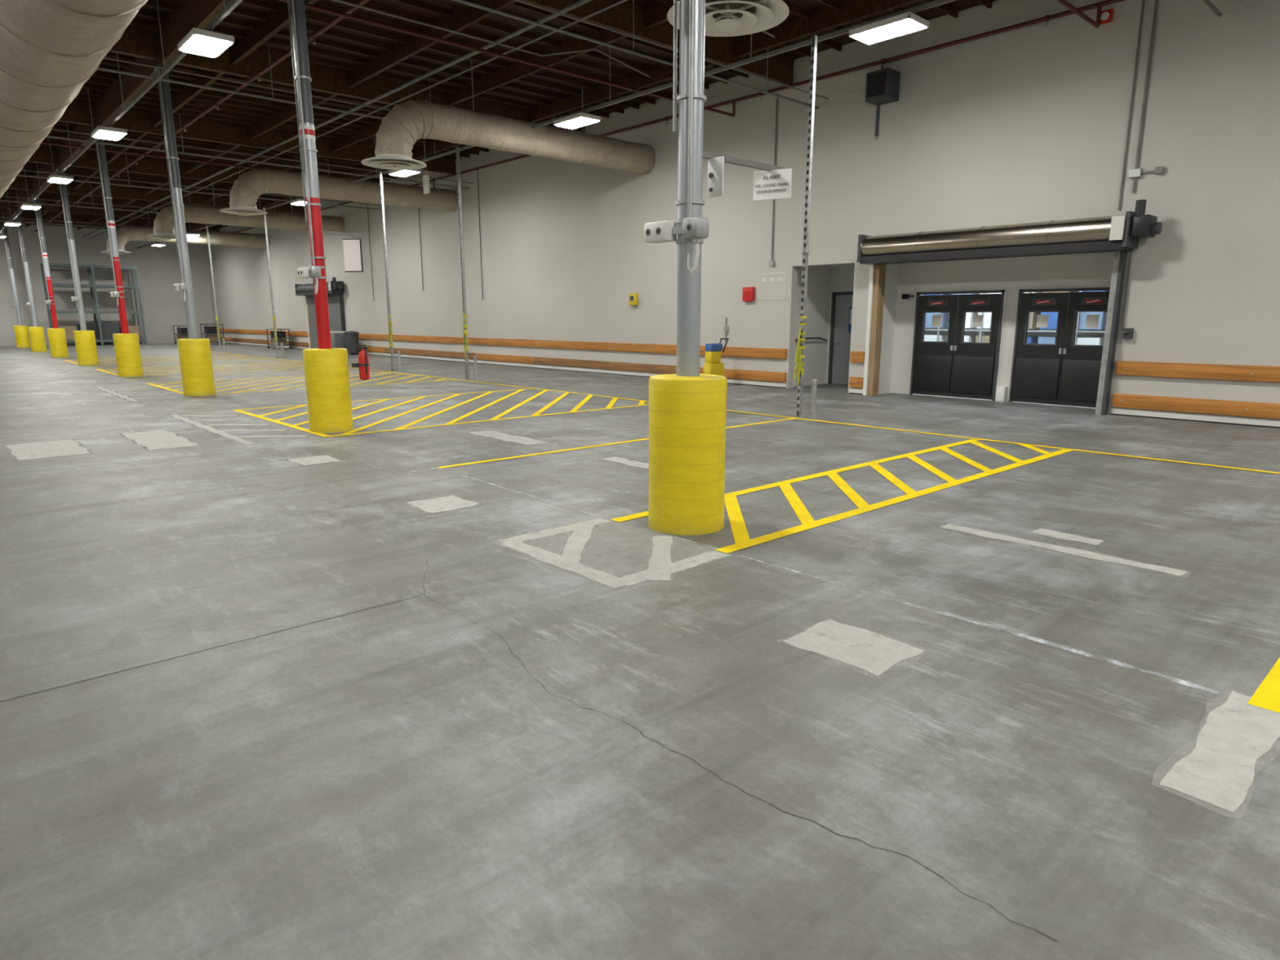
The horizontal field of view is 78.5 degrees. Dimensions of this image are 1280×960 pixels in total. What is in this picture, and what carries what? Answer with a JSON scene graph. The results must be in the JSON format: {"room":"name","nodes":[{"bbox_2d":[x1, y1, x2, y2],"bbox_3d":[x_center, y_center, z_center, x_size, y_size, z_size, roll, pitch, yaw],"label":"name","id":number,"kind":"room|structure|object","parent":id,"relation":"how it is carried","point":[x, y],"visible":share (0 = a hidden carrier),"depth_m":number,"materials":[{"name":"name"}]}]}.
{"room":"warehouse interior","nodes":[
{"label":"warehouse interior","id":0,"kind":"room"},
{"bbox_2d":[0,223,213,346],"bbox_3d":[-37.290,-10.918,43.307,24.900,7.000,0.200,-10,16,-41],"label":"wall","id":1,"kind":"structure","parent":0,"point":[158,268],"depth_m":47.25,"materials":[{"name":"paint"}]},
{"bbox_2d":[0,0,995,231],"bbox_3d":[-13.667,-8.845,17.224,24.900,0.770,70.000,-10,16,-41],"label":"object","id":2,"kind":"structure","parent":0,"point":[353,61],"depth_m":17.39,"materials":[{"name":"brown wood"}]},
{"bbox_2d":[0,0,147,198],"bbox_3d":[-14.403,-7.595,16.867,1.346,2.773,69.300,-10,16,-41],"label":"duct","id":3,"kind":"object","parent":2,"relation":"hanging from","point":[49,49],"visible":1,"depth_m":8.30,"materials":[{"name":"fabric"}]},
{"bbox_2d":[100,206,269,254],"bbox_3d":[-22.852,-12.474,39.556,7.620,2.430,1.280,-10,16,-41],"label":"duct","id":4,"kind":"object","parent":2,"relation":"hanging from","point":[125,233],"visible":0.66,"depth_m":39.73,"materials":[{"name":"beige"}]},
{"bbox_2d":[145,181,344,239],"bbox_3d":[-16.121,-10.972,32.314,7.620,2.430,1.280,-10,16,-41],"label":"duct","id":5,"kind":"object","parent":2,"relation":"hanging from","point":[163,223],"visible":0.79,"depth_m":31.61,"materials":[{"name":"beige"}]},
{"bbox_2d":[219,167,457,215],"bbox_3d":[-9.391,-9.471,25.072,7.620,2.430,1.280,-10,16,-41],"label":"duct","id":6,"kind":"object","parent":2,"relation":"hanging from","point":[245,192],"visible":0.94,"depth_m":24.54,"materials":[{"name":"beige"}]},
{"bbox_2d":[422,138,430,194],"bbox_3d":[-5.537,-8.535,20.113,0.070,2.250,0.250,-10,16,-41],"label":"sign","id":7,"kind":"object","parent":2,"relation":"hanging from","point":[425,178],"visible":0.91,"depth_m":20.23,"materials":[{"name":"white plastic"}]},
{"bbox_2d":[0,0,955,248],"bbox_3d":[-12.798,-8.619,18.078,14.500,1.260,70.000,-10,16,-41],"label":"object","id":8,"kind":"object","parent":2,"relation":"attached to","point":[233,3],"visible":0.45,"depth_m":14.08,"materials":[{"name":"metal"}]},
{"bbox_2d":[3,221,21,226],"bbox_3d":[-27.460,-11.246,34.285,0.540,0.175,0.960,-10,16,-41],"label":"light","id":9,"kind":"object","parent":8,"relation":"hanging from","point":[6,223],"visible":1,"depth_m":34.05,"materials":[{"name":"white plastic"}]},
{"bbox_2d":[20,202,41,209],"bbox_3d":[-22.547,-10.150,28.998,0.540,0.175,0.960,-10,16,-41],"label":"light","id":10,"kind":"object","parent":8,"relation":"hanging from","point":[31,206],"visible":1,"depth_m":28.77,"materials":[{"name":"white plastic"}]},
{"bbox_2d":[46,173,73,183],"bbox_3d":[-17.230,-8.964,23.277,0.540,0.175,0.960,-10,16,-41],"label":"light","id":11,"kind":"object","parent":8,"relation":"hanging from","point":[61,179],"visible":1,"depth_m":23.07,"materials":[{"name":"white plastic"}]},
{"bbox_2d":[90,125,128,140],"bbox_3d":[-11.846,-7.763,17.483,0.540,0.175,0.960,-10,16,-41],"label":"light","id":12,"kind":"object","parent":8,"relation":"hanging from","point":[112,133],"visible":1,"depth_m":17.30,"materials":[{"name":"white plastic"}]},
{"bbox_2d":[151,242,165,246],"bbox_3d":[-27.174,-13.302,44.205,0.540,0.175,0.960,-10,16,-41],"label":"light","id":13,"kind":"object","parent":8,"relation":"hanging from","point":[157,244],"visible":1,"depth_m":43.95,"materials":[{"name":"white plastic"}]},
{"bbox_2d":[186,232,200,236],"bbox_3d":[-22.261,-12.206,38.918,0.540,0.175,0.960,-10,16,-41],"label":"light","id":14,"kind":"object","parent":8,"relation":"hanging from","point":[188,234],"visible":0.8,"depth_m":38.66,"materials":[{"name":"white plastic"}]},
{"bbox_2d":[177,27,235,57],"bbox_3d":[-6.516,-6.574,11.747,0.540,0.175,0.960,-10,16,-41],"label":"light","id":15,"kind":"object","parent":8,"relation":"hanging from","point":[200,42],"visible":1,"depth_m":11.59,"materials":[{"name":"white plastic"}]},
{"bbox_2d":[289,198,304,205],"bbox_3d":[-12.031,-9.924,27.910,0.540,0.175,0.960,-10,16,-41],"label":"light","id":16,"kind":"object","parent":8,"relation":"hanging from","point":[300,202],"visible":0.61,"depth_m":27.76,"materials":[{"name":"white plastic"}]},
{"bbox_2d":[387,168,421,177],"bbox_3d":[-6.647,-8.723,22.116,0.540,0.175,0.960,-10,16,-41],"label":"light","id":17,"kind":"object","parent":8,"relation":"hanging from","point":[403,173],"visible":0.84,"depth_m":22.02,"materials":[{"name":"white plastic"}]},
{"bbox_2d":[552,111,601,128],"bbox_3d":[-1.316,-7.534,16.380,0.540,0.175,0.960,-10,16,-41],"label":"light","id":18,"kind":"object","parent":8,"relation":"hanging from","point":[580,119],"visible":1,"depth_m":16.23,"materials":[{"name":"white plastic"}]},
{"bbox_2d":[848,11,928,44],"bbox_3d":[3.536,-6.452,11.158,0.540,0.175,0.960,-10,16,-41],"label":"light","id":19,"kind":"object","parent":8,"relation":"hanging from","point":[908,22],"visible":1,"depth_m":11.03,"materials":[{"name":"white plastic"}]},
{"bbox_2d":[360,59,655,173],"bbox_3d":[-2.661,-7.970,17.829,7.620,2.430,1.280,-10,16,-41],"label":"duct","id":20,"kind":"object","parent":2,"relation":"hanging from","point":[407,122],"visible":0.99,"depth_m":16.99,"materials":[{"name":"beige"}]},
{"bbox_2d":[34,0,1124,232],"bbox_3d":[-11.559,-8.774,19.197,18.600,0.390,70.000,-10,16,-41],"label":"ceiling beams","id":21,"kind":"structure","parent":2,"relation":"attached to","point":[1073,10],"depth_m":14.98,"materials":[{"name":"metal"}]},
{"bbox_2d":[0,0,1243,239],"bbox_3d":[-12.262,-8.794,18.540,20.700,1.105,70.000,-10,16,-41],"label":"conduit","id":22,"kind":"object","parent":2,"relation":"attached to","point":[540,22],"visible":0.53,"depth_m":15.47,"materials":[{"name":"metal"}]},
{"bbox_2d":[666,0,789,36],"bbox_3d":[0.924,-5.972,8.043,1.280,2.370,1.280,-10,16,-41],"label":"ceiling vent","id":23,"kind":"object","parent":2,"relation":"in","point":[723,18],"visible":0.82,"depth_m":8.34,"materials":[{"name":"white plastic"}]},
{"bbox_2d":[0,342,1279,959],"bbox_3d":[-11.855,-2.460,20.231,30.200,0.205,70.399,-10,16,-41],"label":"floor","id":24,"kind":"structure","parent":0,"point":[390,781],"depth_m":3.55,"materials":[{"name":"concrete"}]},
{"bbox_2d":[0,224,22,325],"bbox_3d":[-33.557,-10.336,42.029,0.260,6.380,0.320,-10,16,-41],"label":"pole","id":25,"kind":"object","parent":24,"relation":"on","point":[7,243],"visible":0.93,"depth_m":41.86,"materials":[{"name":"silver metal"}]},
{"bbox_2d":[2,226,17,311],"bbox_3d":[-33.534,-11.224,41.808,0.227,4.391,0.297,-10,16,-41],"label":"conduit","id":26,"kind":"object","parent":25,"relation":"attached to","point":[2,226],"visible":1,"depth_m":41.75,"materials":[{"name":"metal"}]},
{"bbox_2d":[13,325,31,347],"bbox_3d":[-33.557,-7.785,42.558,0.602,1.169,0.602,-10,16,-41],"label":"protective sleeve","id":27,"kind":"object","parent":24,"relation":"on","point":[21,333],"visible":1,"depth_m":42.36,"materials":[{"name":"yellow paint"}]},
{"bbox_2d":[13,211,37,326],"bbox_3d":[-28.711,-9.255,36.815,0.260,6.380,0.320,-10,16,-41],"label":"pole","id":28,"kind":"object","parent":24,"relation":"on","point":[20,227],"visible":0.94,"depth_m":36.66,"materials":[{"name":"silver metal"}]},
{"bbox_2d":[15,213,34,311],"bbox_3d":[-28.688,-10.143,36.594,0.227,4.391,0.297,-10,16,-41],"label":"conduit","id":29,"kind":"object","parent":28,"relation":"attached to","point":[15,213],"visible":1,"depth_m":36.56,"materials":[{"name":"metal"}]},
{"bbox_2d":[27,326,47,351],"bbox_3d":[-28.711,-6.704,37.344,0.602,1.169,0.602,-10,16,-41],"label":"protective sleeve","id":30,"kind":"object","parent":24,"relation":"on","point":[37,336],"visible":0.98,"depth_m":37.14,"materials":[{"name":"yellow paint"}]},
{"bbox_2d":[31,193,57,328],"bbox_3d":[-23.865,-8.174,31.601,0.260,6.380,0.320,-10,16,-41],"label":"pole","id":31,"kind":"object","parent":24,"relation":"on","point":[53,313],"visible":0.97,"depth_m":31.46,"materials":[{"name":"red metal"}]},
{"bbox_2d":[32,195,53,309],"bbox_3d":[-23.842,-9.062,31.379,0.227,4.391,0.297,-10,16,-41],"label":"conduit","id":32,"kind":"object","parent":31,"relation":"attached to","point":[33,196],"visible":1,"depth_m":31.31,"materials":[{"name":"metal"}]},
{"bbox_2d":[46,328,68,357],"bbox_3d":[-23.865,-5.623,32.129,0.602,1.169,0.602,-10,16,-41],"label":"protective sleeve","id":33,"kind":"object","parent":24,"relation":"on","point":[56,336],"visible":1,"depth_m":31.93,"materials":[{"name":"yellow paint"}]},
{"bbox_2d":[55,167,86,330],"bbox_3d":[-19.020,-7.093,26.386,0.260,6.380,0.320,-10,16,-41],"label":"pole","id":34,"kind":"object","parent":24,"relation":"on","point":[64,188],"visible":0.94,"depth_m":26.25,"materials":[{"name":"silver metal"}]},
{"bbox_2d":[57,170,82,308],"bbox_3d":[-18.997,-7.981,26.165,0.227,4.391,0.297,-10,16,-41],"label":"conduit","id":35,"kind":"object","parent":34,"relation":"attached to","point":[65,221],"visible":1,"depth_m":26.10,"materials":[{"name":"metal"}]},
{"bbox_2d":[71,296,83,302],"bbox_3d":[-19.069,-6.135,26.567,0.296,0.170,0.550,-10,16,-41],"label":"clamp","id":36,"kind":"object","parent":34,"relation":"attached to","point":[74,298],"depth_m":26.35,"materials":[{"name":"white metal"}]},
{"bbox_2d":[73,330,98,365],"bbox_3d":[-19.020,-4.542,26.915,0.602,1.169,0.602,-10,16,-41],"label":"protective sleeve","id":37,"kind":"object","parent":24,"relation":"on","point":[85,340],"visible":0.99,"depth_m":26.71,"materials":[{"name":"yellow paint"}]},
{"bbox_2d":[40,262,146,345],"bbox_3d":[-32.102,-10.289,46.188,4.520,4.600,1.320,-10,16,-41],"label":"storage rack","id":38,"kind":"object","parent":24,"relation":"on","point":[106,329],"visible":0.74,"depth_m":46.11,"materials":[{"name":"metal"}]},
{"bbox_2d":[92,128,128,333],"bbox_3d":[-14.174,-6.013,21.172,0.260,6.380,0.320,-10,16,-41],"label":"pole","id":39,"kind":"object","parent":24,"relation":"on","point":[122,306],"visible":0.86,"depth_m":21.01,"materials":[{"name":"grey metal"}]},
{"bbox_2d":[95,140,124,306],"bbox_3d":[-14.151,-6.901,20.950,0.227,4.391,0.297,-10,16,-41],"label":"conduit","id":40,"kind":"object","parent":39,"relation":"attached to","point":[96,144],"visible":0.91,"depth_m":20.89,"materials":[{"name":"metal"}]},
{"bbox_2d":[110,291,124,297],"bbox_3d":[-14.223,-5.054,21.352,0.296,0.170,0.550,-10,16,-41],"label":"clamp","id":41,"kind":"object","parent":39,"relation":"attached to","point":[113,294],"depth_m":21.14,"materials":[{"name":"white metal"}]},
{"bbox_2d":[112,333,143,377],"bbox_3d":[-14.174,-3.461,21.700,0.602,1.169,0.602,-10,16,-41],"label":"protective sleeve","id":42,"kind":"object","parent":24,"relation":"on","point":[126,346],"visible":0.98,"depth_m":21.50,"materials":[{"name":"yellow paint"}]},
{"bbox_2d":[152,64,198,338],"bbox_3d":[-9.328,-4.932,15.957,0.260,6.380,0.320,-10,16,-41],"label":"pole","id":43,"kind":"object","parent":24,"relation":"on","point":[189,302],"visible":0.78,"depth_m":15.78,"materials":[{"name":"silver metal"}]},
{"bbox_2d":[156,70,192,302],"bbox_3d":[-9.305,-5.820,15.736,0.227,4.391,0.297,-10,16,-41],"label":"conduit","id":44,"kind":"object","parent":43,"relation":"attached to","point":[160,91],"visible":0.98,"depth_m":15.66,"materials":[{"name":"metal"}]},
{"bbox_2d":[173,282,193,291],"bbox_3d":[-9.377,-3.973,16.138,0.296,0.170,0.550,-10,16,-41],"label":"clamp","id":45,"kind":"object","parent":43,"relation":"attached to","point":[177,286],"depth_m":15.96,"materials":[{"name":"grey metal"}]},
{"bbox_2d":[173,325,188,343],"bbox_3d":[-28.181,-9.008,48.578,1.020,1.120,1.460,-10,16,-41],"label":"utility cart","id":46,"kind":"object","parent":24,"relation":"on","point":[182,332],"visible":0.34,"depth_m":48.15,"materials":[{"name":"grey metal"}]},
{"bbox_2d":[177,338,215,395],"bbox_3d":[-9.328,-2.380,16.486,0.602,1.169,0.602,-10,16,-41],"label":"protective sleeve","id":47,"kind":"object","parent":24,"relation":"on","point":[194,354],"visible":0.97,"depth_m":16.27,"materials":[{"name":"yellow paint"}]},
{"bbox_2d":[200,324,224,343],"bbox_3d":[-25.833,-8.804,47.350,1.020,1.220,1.260,-10,16,-41],"label":"utility cart","id":48,"kind":"object","parent":24,"relation":"on","point":[208,330],"visible":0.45,"depth_m":47.03,"materials":[{"name":"grey metal"}]},
{"bbox_2d":[205,225,221,352],"bbox_3d":[-19.784,-8.827,36.376,0.150,5.720,0.249,-10,16,-41],"label":"post","id":49,"kind":"object","parent":24,"relation":"on","point":[206,226],"visible":1,"depth_m":36.38,"materials":[{"name":"metal"}]},
{"bbox_2d":[222,338,226,352],"bbox_3d":[-19.565,-6.327,36.884,0.160,0.618,0.158,-10,16,-41],"label":"guard","id":50,"kind":"object","parent":24,"relation":"on","point":[224,341],"visible":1,"depth_m":36.86,"materials":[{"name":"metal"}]},
{"bbox_2d":[262,207,279,358],"bbox_3d":[-14.412,-7.629,30.596,0.150,5.720,0.242,-10,16,-41],"label":"post","id":51,"kind":"object","parent":24,"relation":"on","point":[264,208],"visible":0.98,"depth_m":30.60,"materials":[{"name":"metal"}]},
{"bbox_2d":[266,328,291,349],"bbox_3d":[-18.854,-7.361,40.879,0.820,1.020,1.260,-10,16,-41],"label":"utility cart","id":52,"kind":"object","parent":24,"relation":"on","point":[281,335],"visible":0.67,"depth_m":40.65,"materials":[{"name":"grey metal"}]},
{"bbox_2d":[280,342,284,358],"bbox_3d":[-14.181,-5.126,31.090,0.160,0.618,0.158,-10,16,-41],"label":"guard","id":53,"kind":"object","parent":24,"relation":"on","point":[282,344],"visible":1,"depth_m":31.05,"materials":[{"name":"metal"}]},
{"bbox_2d":[289,0,331,348],"bbox_3d":[-4.482,-3.851,10.743,0.260,6.380,0.320,-10,16,-41],"label":"pole","id":54,"kind":"object","parent":24,"relation":"on","point":[321,301],"visible":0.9,"depth_m":10.61,"materials":[{"name":"metal"}]},
{"bbox_2d":[287,0,325,294],"bbox_3d":[-4.459,-4.739,10.521,0.227,4.391,0.297,-10,16,-41],"label":"conduit","id":55,"kind":"object","parent":54,"relation":"attached to","point":[316,282],"visible":0.85,"depth_m":10.50,"materials":[{"name":"metal"}]},
{"bbox_2d":[297,226,363,279],"bbox_3d":[-4.324,-3.195,11.053,0.856,0.710,0.550,-10,16,-41],"label":"sign","id":56,"kind":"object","parent":54,"relation":"attached to","point":[352,247],"depth_m":11.18,"materials":[{"name":"white plastic"}]},
{"bbox_2d":[302,347,353,432],"bbox_3d":[-4.482,-1.299,11.271,0.602,1.169,0.602,-10,16,-41],"label":"protective sleeve","id":57,"kind":"object","parent":24,"relation":"on","point":[326,374],"visible":0.93,"depth_m":11.05,"materials":[{"name":"yellow paint"}]},
{"bbox_2d":[351,345,369,380],"bbox_3d":[-4.012,-1.686,11.249,0.236,0.495,0.147,0,12,1],"label":"fire extinguisher","id":58,"kind":"object","parent":57,"relation":"attached to","point":[363,361],"visible":1,"depth_m":11.20,"materials":[{"name":"red metal"}]},
{"bbox_2d":[330,331,351,354],"bbox_3d":[-13.470,-6.150,35.087,0.860,1.000,1.060,-10,16,-41],"label":"box","id":59,"kind":"object","parent":24,"relation":"on","point":[337,338],"visible":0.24,"depth_m":34.59,"materials":[{"name":"metal"}]},
{"bbox_2d":[343,330,359,355],"bbox_3d":[-12.588,-6.003,34.280,0.620,1.040,0.620,-10,16,-41],"label":"trash bin","id":60,"kind":"object","parent":24,"relation":"on","point":[351,336],"visible":0.98,"depth_m":34.07,"materials":[{"name":"grey plastic"}]},
{"bbox_2d":[378,171,395,371],"bbox_3d":[-7.475,-6.082,23.130,0.150,5.720,0.268,-10,16,-41],"label":"post","id":61,"kind":"object","parent":24,"relation":"on","point":[389,323],"visible":1,"depth_m":23.12,"materials":[{"name":"metal"}]},
{"bbox_2d":[397,351,401,371],"bbox_3d":[-7.249,-3.580,23.630,0.160,0.618,0.158,-10,16,-41],"label":"guard","id":62,"kind":"object","parent":24,"relation":"on","point":[398,352],"visible":1,"depth_m":23.59,"materials":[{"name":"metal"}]},
{"bbox_2d":[455,146,470,380],"bbox_3d":[-4.507,-5.420,19.937,0.150,5.720,0.243,-10,16,-41],"label":"post","id":63,"kind":"object","parent":24,"relation":"on","point":[465,340],"visible":1,"depth_m":19.93,"materials":[{"name":"metal"}]},
{"bbox_2d":[473,355,479,380],"bbox_3d":[-4.288,-2.919,20.444,0.160,0.618,0.158,-10,16,-41],"label":"guard","id":64,"kind":"object","parent":24,"relation":"on","point":[475,363],"visible":1,"depth_m":20.41,"materials":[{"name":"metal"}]},
{"bbox_2d":[0,364,1276,702],"bbox_3d":[-2.762,0.195,6.934,24.000,0.001,37.702,-10,16,-41],"label":"joint","id":65,"kind":"object","parent":24,"relation":"on","point":[411,364],"visible":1,"depth_m":4.33,"materials":[{"name":"grey concrete"}]},
{"bbox_2d":[5,386,1279,812],"bbox_3d":[-5.188,-0.555,10.548,21.660,0.002,4.981,9,15,37],"label":"paint","id":66,"kind":"object","parent":24,"relation":"on","point":[1220,771],"visible":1,"depth_m":4.09,"materials":[{"name":"paint"}]},
{"bbox_2d":[88,351,1279,712],"bbox_3d":[-6.806,-2.121,18.089,6.452,0.002,60.000,-10,16,-41],"label":"floor marking","id":67,"kind":"object","parent":24,"relation":"on","point":[1267,695],"visible":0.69,"depth_m":8.67,"materials":[{"name":"yellow paint"}]},
{"bbox_2d":[648,373,727,535],"bbox_3d":[0.363,-0.218,6.057,0.602,1.169,0.602,-10,16,-41],"label":"protective sleeve","id":68,"kind":"object","parent":24,"relation":"on","point":[687,415],"visible":0.89,"depth_m":5.82,"materials":[{"name":"yellow paint"}]},
{"bbox_2d":[676,0,705,376],"bbox_3d":[0.363,-2.770,5.528,0.260,6.380,0.320,-10,16,-41],"label":"pole","id":69,"kind":"object","parent":24,"relation":"on","point":[689,285],"visible":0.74,"depth_m":5.60,"materials":[{"name":"silver metal"}]},
{"bbox_2d":[672,0,706,273],"bbox_3d":[0.386,-3.658,5.307,0.227,4.391,0.297,-10,16,-41],"label":"conduit","id":70,"kind":"object","parent":69,"relation":"attached to","point":[691,95],"visible":0.82,"depth_m":5.48,"materials":[{"name":"metal"}]},
{"bbox_2d":[644,151,791,244],"bbox_3d":[0.669,-2.141,5.970,1.256,0.710,0.550,-10,16,-41],"label":"sign","id":71,"kind":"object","parent":69,"relation":"attached to","point":[693,228],"depth_m":5.80,"materials":[{"name":"white plastic"}]},
{"bbox_2d":[706,155,724,197],"bbox_3d":[0.549,-2.213,5.727,0.025,0.270,0.150,-10,16,-41],"label":"plate","id":72,"kind":"object","parent":71,"relation":"hanging from","point":[715,165],"visible":1,"depth_m":5.72,"materials":[{"name":"white metal"}]},
{"bbox_2d":[756,188,786,193],"bbox_3d":[1.044,-2.298,6.232,0.240,0.021,0.002,6,13,27],"label":"lettering","id":73,"kind":"object","parent":71,"relation":"attached to","point":[782,188],"visible":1,"depth_m":6.24,"materials":[{"name":"black paint"}]},
{"bbox_2d":[755,182,788,187],"bbox_3d":[1.043,-2.342,6.223,0.280,0.021,0.002,6,13,27],"label":"lettering","id":74,"kind":"object","parent":71,"relation":"attached to","point":[781,184],"visible":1,"depth_m":6.23,"materials":[{"name":"black paint"}]},
{"bbox_2d":[763,173,780,179],"bbox_3d":[1.042,-2.401,6.212,0.141,0.031,0.002,6,13,27],"label":"lettering","id":75,"kind":"object","parent":71,"relation":"attached to","point":[780,174],"visible":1,"depth_m":6.20,"materials":[{"name":"black paint"}]},
{"bbox_2d":[703,337,728,376],"bbox_3d":[1.793,-2.803,18.649,0.658,1.118,0.340,-10,16,-41],"label":"container","id":76,"kind":"object","parent":24,"relation":"on","point":[713,366],"depth_m":18.48,"materials":[{"name":"yellow plastic"}]},
{"bbox_2d":[422,560,1057,942],"bbox_3d":[-0.232,0.884,3.608,0.520,0.001,4.136,-10,16,-41],"label":"crack","id":77,"kind":"object","parent":24,"relation":"on","point":[427,560],"depth_m":2.63,"materials":[{"name":"grey concrete"}]},
{"bbox_2d":[401,467,1200,688],"bbox_3d":[-0.153,0.471,5.599,1.026,0.001,7.275,-10,16,-41],"label":"chalk line","id":78,"kind":"object","parent":24,"relation":"on","point":[1039,640],"visible":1,"depth_m":3.97,"materials":[{"name":"white"}]},
{"bbox_2d":[791,35,817,417],"bbox_3d":[2.604,-3.833,12.284,0.150,5.720,0.232,-10,16,-41],"label":"post","id":79,"kind":"object","parent":24,"relation":"on","point":[799,357],"visible":1,"depth_m":12.27,"materials":[{"name":"metal"}]},
{"bbox_2d":[808,379,817,417],"bbox_3d":[2.833,-1.331,12.781,0.160,0.618,0.158,-10,16,-41],"label":"guard","id":80,"kind":"object","parent":24,"relation":"on","point":[814,382],"visible":1,"depth_m":12.75,"materials":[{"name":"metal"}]},
{"bbox_2d":[995,386,1007,402],"bbox_3d":[7.011,-1.670,15.199,0.140,0.300,0.160,-10,16,-41],"label":"guard","id":81,"kind":"object","parent":24,"relation":"on","point":[1001,394],"visible":1,"depth_m":15.15,"materials":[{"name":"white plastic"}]},
{"bbox_2d":[922,289,1109,378],"bbox_3d":[9.084,-3.345,18.056,0.550,2.420,8.670,-10,16,-41],"label":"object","id":82,"kind":"object","parent":24,"relation":"on","point":[1082,316],"visible":0.07,"depth_m":17.93,"materials":[{"name":"blue glass"}]},
{"bbox_2d":[204,0,1279,421],"bbox_3d":[-4.533,-7.335,26.025,0.200,7.000,70.000,-10,16,-41],"label":"wall","id":83,"kind":"structure","parent":0,"point":[1029,123],"depth_m":15.49,"materials":[{"name":"paint"}]},
{"bbox_2d":[294,277,346,348],"bbox_3d":[-15.025,-7.808,37.248,0.800,3.370,4.960,-10,16,-41],"label":"roll-up door","id":84,"kind":"structure","parent":83,"relation":"in","point":[335,288],"depth_m":36.92,"materials":[{"name":"grey metal"}]},
{"bbox_2d":[628,293,638,305],"bbox_3d":[-0.178,-4.934,21.387,0.123,0.320,0.260,-10,16,-41],"label":"utility box","id":85,"kind":"object","parent":83,"relation":"attached to","point":[633,297],"visible":1,"depth_m":21.32,"materials":[{"name":"plastic"}]},
{"bbox_2d":[742,286,755,301],"bbox_3d":[2.555,-4.376,18.451,0.103,0.320,0.300,-10,16,-41],"label":"alarm box","id":86,"kind":"object","parent":83,"relation":"attached to","point":[748,293],"visible":1,"depth_m":18.39,"materials":[{"name":"paint"}]},
{"bbox_2d":[219,328,1279,418],"bbox_3d":[-4.631,-4.399,26.542,0.066,0.760,69.992,-10,16,-41],"label":"guard rail","id":87,"kind":"object","parent":83,"relation":"attached to","point":[1175,370],"visible":0.85,"depth_m":18.43,"materials":[{"name":"brown wood"}]},
{"bbox_2d":[220,341,1279,428],"bbox_3d":[-4.618,-3.946,26.648,0.030,0.110,70.000,-10,16,-41],"label":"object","id":88,"kind":"structure","parent":83,"relation":"attached to","point":[1126,412],"depth_m":18.15,"materials":[{"name":"paint"}]},
{"bbox_2d":[366,0,1164,343],"bbox_3d":[-1.655,-7.107,22.585,0.140,6.050,28.956,-10,16,-41],"label":"conduit","id":89,"kind":"object","parent":83,"relation":"attached to","point":[1136,172],"visible":0.92,"depth_m":12.43,"materials":[{"name":"metal"}]},
{"bbox_2d":[757,271,786,300],"bbox_3d":[3.027,-4.442,17.979,0.012,0.600,0.800,-10,16,-41],"label":"sign","id":90,"kind":"object","parent":83,"relation":"attached to","point":[771,286],"visible":1,"depth_m":17.97,"materials":[{"name":"white plastic"}]},
{"bbox_2d":[865,62,900,136],"bbox_3d":[4.686,-7.375,15.183,0.438,1.320,0.480,-10,16,-41],"label":"speaker box","id":91,"kind":"object","parent":83,"relation":"attached to","point":[882,86],"visible":1,"depth_m":15.02,"materials":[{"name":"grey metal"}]},
{"bbox_2d":[857,199,1162,415],"bbox_3d":[6.343,-3.041,14.253,0.800,3.370,5.160,-10,16,-41],"label":"roll-up door","id":92,"kind":"structure","parent":83,"relation":"in","point":[1120,234],"depth_m":13.44,"materials":[{"name":"silver metal"}]},
{"bbox_2d":[1100,8,1113,24],"bbox_3d":[7.386,-7.345,12.425,0.088,0.180,0.180,-10,16,-41],"label":"fire alarm strobe","id":93,"kind":"object","parent":83,"relation":"attached to","point":[1106,16],"visible":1,"depth_m":12.39,"materials":[{"name":"red plastic"}]},
{"bbox_2d":[792,252,1114,401],"bbox_3d":[6.299,-3.198,16.167,1.700,2.900,7.100,-10,16,-41],"label":"wall","id":94,"kind":"structure","parent":0,"point":[1086,270],"depth_m":16.27,"materials":[{"name":"paint"}]},
{"bbox_2d":[795,337,827,342],"bbox_3d":[4.011,-3.321,18.559,1.308,0.110,0.120,-10,16,-41],"label":"handrail","id":95,"kind":"object","parent":94,"relation":"attached to","point":[806,338],"visible":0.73,"depth_m":18.59,"materials":[{"name":"grey metal"}]},
{"bbox_2d":[827,291,853,384],"bbox_3d":[4.997,-3.379,18.765,0.152,2.200,0.970,-10,16,-41],"label":"door","id":96,"kind":"structure","parent":94,"relation":"in","point":[842,302],"depth_m":18.91,"materials":[{"name":"grey metal"}]},
{"bbox_2d":[902,293,914,298],"bbox_3d":[5.617,-3.831,16.346,0.100,0.086,0.262,-10,16,-41],"label":"switch","id":97,"kind":"object","parent":94,"relation":"attached to","point":[904,295],"visible":1,"depth_m":16.34,"materials":[{"name":"black plastic"}]},
{"bbox_2d":[909,289,1004,400],"bbox_3d":[6.337,-2.720,15.784,0.100,2.120,1.780,-10,16,-41],"label":"double door","id":98,"kind":"structure","parent":94,"relation":"in","point":[954,367],"depth_m":15.73,"materials":[{"name":"grey metal"}]},
{"bbox_2d":[1008,287,1110,407],"bbox_3d":[7.726,-2.410,14.288,0.100,2.120,1.770,-10,16,-41],"label":"double door","id":99,"kind":"structure","parent":94,"relation":"in","point":[1064,372],"depth_m":14.34,"materials":[{"name":"grey metal"}]},
{"bbox_2d":[924,327,1105,359],"bbox_3d":[7.866,-3.441,17.090,4.100,3.000,9.200,-10,16,-41],"label":"wall","id":100,"kind":"structure","parent":0,"point":[926,332],"depth_m":18.34,"materials":[{"name":"paint"}]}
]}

